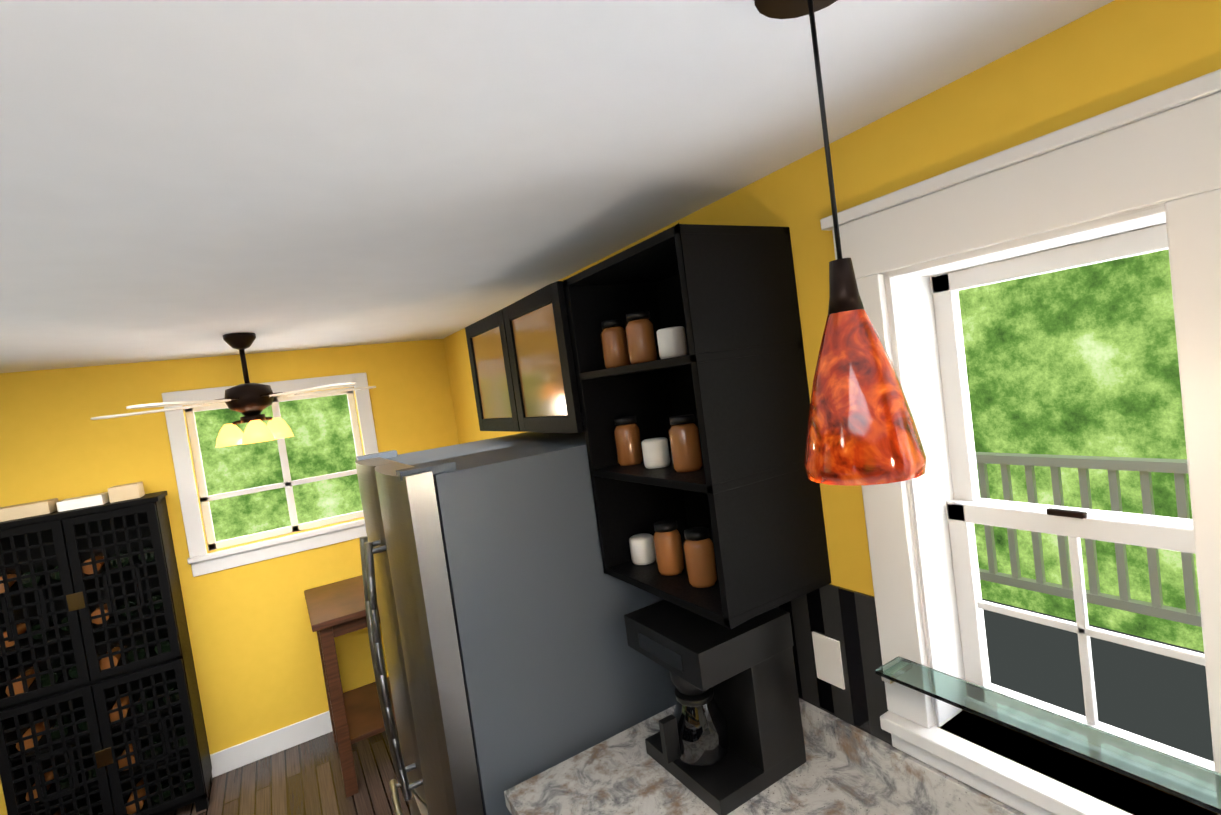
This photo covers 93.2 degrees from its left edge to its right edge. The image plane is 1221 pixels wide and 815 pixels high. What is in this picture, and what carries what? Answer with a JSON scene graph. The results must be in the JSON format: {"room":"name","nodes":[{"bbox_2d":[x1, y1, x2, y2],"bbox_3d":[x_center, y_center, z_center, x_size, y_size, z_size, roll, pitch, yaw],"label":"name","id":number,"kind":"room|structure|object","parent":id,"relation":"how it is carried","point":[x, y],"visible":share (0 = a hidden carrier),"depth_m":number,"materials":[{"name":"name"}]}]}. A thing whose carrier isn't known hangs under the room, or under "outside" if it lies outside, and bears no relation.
{"room":"kitchen","nodes":[
{"label":"kitchen","id":0,"kind":"room"},
{"bbox_2d":[0,339,458,814],"bbox_3d":[-2.763,0.975,3.084,4.460,2.360,0.150,-9,3,-31],"label":"wall","id":1,"kind":"structure","parent":0,"point":[256,653],"depth_m":3.33,"materials":[{"name":"yellow paint"}]},
{"bbox_2d":[162,372,378,576],"bbox_3d":[-1.983,0.362,3.520,1.080,1.043,0.150,-9,3,-31],"label":"window","id":2,"kind":"structure","parent":1,"relation":"in","point":[200,560],"depth_m":3.42,"materials":[{"name":"white wood"}]},
{"bbox_2d":[210,711,332,777],"bbox_3d":[-2.087,1.997,3.353,2.919,0.130,0.018,-9,3,-31],"label":"baseboard","id":3,"kind":"structure","parent":1,"relation":"attached to","point":[257,748],"depth_m":3.38,"materials":[{"name":"white wood"}]},
{"bbox_2d":[164,726,410,814],"bbox_3d":[-0.660,2.086,-0.178,4.410,0.100,7.840,-9,3,-31],"label":"floor","id":4,"kind":"structure","parent":0,"point":[305,778],"depth_m":3.09,"materials":[{"name":"brown wood"}]},
{"bbox_2d":[0,491,212,814],"bbox_3d":[-2.563,1.318,2.892,0.734,1.645,0.326,-9,3,-31],"label":"wine cabinet","id":5,"kind":"object","parent":4,"relation":"on","point":[101,712],"visible":1,"depth_m":2.83,"materials":[{"name":"black wood"}]},
{"bbox_2d":[0,498,57,521],"bbox_3d":[-2.819,0.496,2.771,0.220,0.060,0.160,-9,3,-31],"label":"box","id":6,"kind":"object","parent":5,"relation":"on","point":[13,512],"depth_m":2.72,"materials":[{"name":"beige"}]},
{"bbox_2d":[52,492,105,511],"bbox_3d":[-2.619,0.469,2.872,0.170,0.050,0.150,-9,3,-31],"label":"box","id":7,"kind":"object","parent":5,"relation":"on","point":[80,502],"depth_m":2.82,"materials":[{"name":"beige cardboard"}]},
{"bbox_2d":[105,481,144,502],"bbox_3d":[-2.488,0.434,2.969,0.120,0.075,0.140,-9,3,-31],"label":"box","id":8,"kind":"object","parent":5,"relation":"on","point":[124,492],"depth_m":2.92,"materials":[{"name":"beige cardboard"}]},
{"bbox_2d":[304,575,396,797],"bbox_3d":[-1.268,1.487,3.360,0.760,0.920,0.710,-9,3,-31],"label":"bistro table","id":9,"kind":"object","parent":4,"relation":"on","point":[336,609],"visible":0.52,"depth_m":3.02,"materials":[{"name":"brown wood"}]},
{"bbox_2d":[355,432,676,814],"bbox_3d":[-0.311,0.994,2.042,0.917,1.762,0.900,-9,3,-31],"label":"refrigerator","id":10,"kind":"object","parent":4,"relation":"on","point":[500,598],"visible":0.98,"depth_m":1.59,"materials":[{"name":"grey metal"}]},
{"bbox_2d":[0,0,1113,372],"bbox_3d":[-1.013,-0.522,-0.300,4.410,0.450,7.840,-9,3,-31],"label":"ceiling","id":11,"kind":"structure","parent":0,"point":[188,178],"depth_m":0.98,"materials":[{"name":"white paint"}]},
{"bbox_2d":[90,332,375,447],"bbox_3d":[-1.720,-0.086,2.729,1.184,0.504,1.144,-9,3,-31],"label":"ceiling fan","id":12,"kind":"object","parent":11,"relation":"hanging from","point":[249,401],"visible":1,"depth_m":2.63,"materials":[{"name":"brown metal"}]},
{"bbox_2d":[754,0,926,485],"bbox_3d":[0.259,-0.214,0.664,0.132,0.589,0.132,-9,3,-31],"label":"pendant lamp","id":13,"kind":"object","parent":11,"relation":"hanging from","point":[862,429],"visible":1,"depth_m":0.64,"materials":[{"name":"orange glass"}]},
{"bbox_2d":[443,0,1220,814],"bbox_3d":[1.006,0.569,0.860,0.200,2.360,7.840,-9,3,-31],"label":"wall","id":14,"kind":"structure","parent":0,"point":[1109,56],"depth_m":1.05,"materials":[{"name":"yellow paint"}]},
{"bbox_2d":[465,223,830,628],"bbox_3d":[-0.038,0.045,1.915,0.352,0.864,1.454,-9,3,-31],"label":"shelf unit","id":15,"kind":"object","parent":14,"relation":"attached to","point":[734,381],"visible":0.92,"depth_m":1.36,"materials":[{"name":"black wood"}]},
{"bbox_2d":[601,320,613,368],"bbox_3d":[0.013,-0.182,1.657,0.076,0.136,0.074,-9,3,-31],"label":"jar","id":16,"kind":"object","parent":15,"relation":"on","point":[607,344],"depth_m":1.63,"materials":[{"name":"brown"}]},
{"bbox_2d":[614,416,639,465],"bbox_3d":[0.051,0.096,1.670,0.076,0.136,0.074,-9,3,-31],"label":"jar","id":17,"kind":"object","parent":15,"relation":"on","point":[624,426],"depth_m":1.64,"materials":[{"name":"brown"}]},
{"bbox_2d":[609,311,651,366],"bbox_3d":[0.081,-0.185,1.543,0.076,0.136,0.074,-9,3,-31],"label":"jar","id":18,"kind":"object","parent":15,"relation":"on","point":[632,342],"depth_m":1.54,"materials":[{"name":"brown"}]},
{"bbox_2d":[629,534,640,564],"bbox_3d":[0.094,0.412,1.685,0.072,0.075,0.070,-9,3,-31],"label":"jar","id":19,"kind":"object","parent":15,"relation":"on","point":[635,551],"depth_m":1.66,"materials":[{"name":"white ceramic"}]},
{"bbox_2d":[625,431,656,468],"bbox_3d":[0.123,0.123,1.557,0.072,0.075,0.070,-9,3,-31],"label":"jar","id":20,"kind":"object","parent":15,"relation":"on","point":[638,450],"depth_m":1.63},
{"bbox_2d":[637,323,672,361],"bbox_3d":[0.153,-0.159,1.429,0.072,0.075,0.070,-9,3,-31],"label":"jar","id":21,"kind":"object","parent":15,"relation":"on","point":[664,336],"depth_m":1.51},
{"bbox_2d":[637,519,676,575],"bbox_3d":[0.157,0.379,1.569,0.076,0.136,0.074,-9,3,-31],"label":"jar","id":22,"kind":"object","parent":15,"relation":"on","point":[652,547],"depth_m":1.56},
{"bbox_2d":[653,415,688,471],"bbox_3d":[0.187,0.088,1.441,0.076,0.136,0.074,-9,3,-31],"label":"jar","id":23,"kind":"object","parent":15,"relation":"on","point":[680,460],"depth_m":1.42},
{"bbox_2d":[669,326,687,356],"bbox_3d":[0.217,-0.193,1.313,0.076,0.136,0.074,-9,3,-31],"label":"jar","id":24,"kind":"object","parent":15,"relation":"on","point":[679,335],"depth_m":1.40,"materials":[{"name":"white ceramic"}]},
{"bbox_2d":[665,523,714,587],"bbox_3d":[0.226,0.375,1.454,0.076,0.136,0.074,-9,3,-31],"label":"jar","id":25,"kind":"object","parent":15,"relation":"on","point":[698,543],"depth_m":1.44,"materials":[{"name":"brown"}]},
{"bbox_2d":[681,414,702,471],"bbox_3d":[0.255,0.084,1.326,0.076,0.136,0.074,-9,3,-31],"label":"jar","id":26,"kind":"object","parent":15,"relation":"on","point":[692,438],"depth_m":1.41,"materials":[{"name":"brown"}]},
{"bbox_2d":[701,555,717,587],"bbox_3d":[0.297,0.401,1.341,0.072,0.075,0.070,-9,3,-31],"label":"jar","id":27,"kind":"object","parent":15,"relation":"on","point":[708,564],"depth_m":1.42,"materials":[{"name":"brown"}]},
{"bbox_2d":[776,584,892,745],"bbox_3d":[1.425,0.532,-0.065,0.016,0.383,4.420,-9,3,-31],"label":"tile backsplash","id":28,"kind":"structure","parent":14,"relation":"attached to","point":[836,648],"depth_m":1.40,"materials":[{"name":"black tile"}]},
{"bbox_2d":[820,69,1220,814],"bbox_3d":[1.051,0.142,0.569,0.308,1.190,1.760,-9,3,-31],"label":"window","id":29,"kind":"structure","parent":14,"relation":"in","point":[1138,177],"depth_m":1.04,"materials":[{"name":"white wood"}]},
{"label":"outside","id":30,"kind":"structure","parent":0,"visible":0},
{"bbox_2d":[194,394,362,541],"bbox_3d":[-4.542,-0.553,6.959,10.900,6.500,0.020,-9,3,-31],"label":"trees","id":31,"kind":"object","parent":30,"point":[320,442],"depth_m":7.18,"materials":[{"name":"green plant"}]},
{"bbox_2d":[958,249,1203,651],"bbox_3d":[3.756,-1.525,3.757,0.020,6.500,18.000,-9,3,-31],"label":"trees","id":32,"kind":"object","parent":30,"point":[1080,361],"depth_m":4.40,"materials":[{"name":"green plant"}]},
{"bbox_3d":[1.468,1.331,-0.650,0.756,0.870,3.418,-9,3,-31],"label":"base cabinet","id":33,"kind":"object","parent":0,"visible":0},
{"bbox_2d":[504,698,1025,814],"bbox_3d":[1.164,0.899,-0.232,0.729,0.254,4.423,-9,3,-31],"label":"countertop","id":34,"kind":"structure","parent":33,"relation":"on","point":[846,768],"depth_m":1.38,"materials":[{"name":"stone"}]},
{"bbox_2d":[624,600,805,814],"bbox_3d":[0.253,0.719,1.479,0.316,0.385,0.310,-9,3,-31],"label":"coffee maker","id":35,"kind":"object","parent":34,"relation":"on","point":[727,738],"visible":0.96,"depth_m":1.40,"materials":[{"name":"black plastic"}]},
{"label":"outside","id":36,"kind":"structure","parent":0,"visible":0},
{"bbox_2d":[975,452,1201,626],"bbox_3d":[4.114,0.769,1.858,0.100,1.040,7.540,-9,3,-31],"label":"rail","id":37,"kind":"object","parent":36,"point":[1190,614],"visible":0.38,"depth_m":3.63,"materials":[{"name":"white wood"}]}
]}

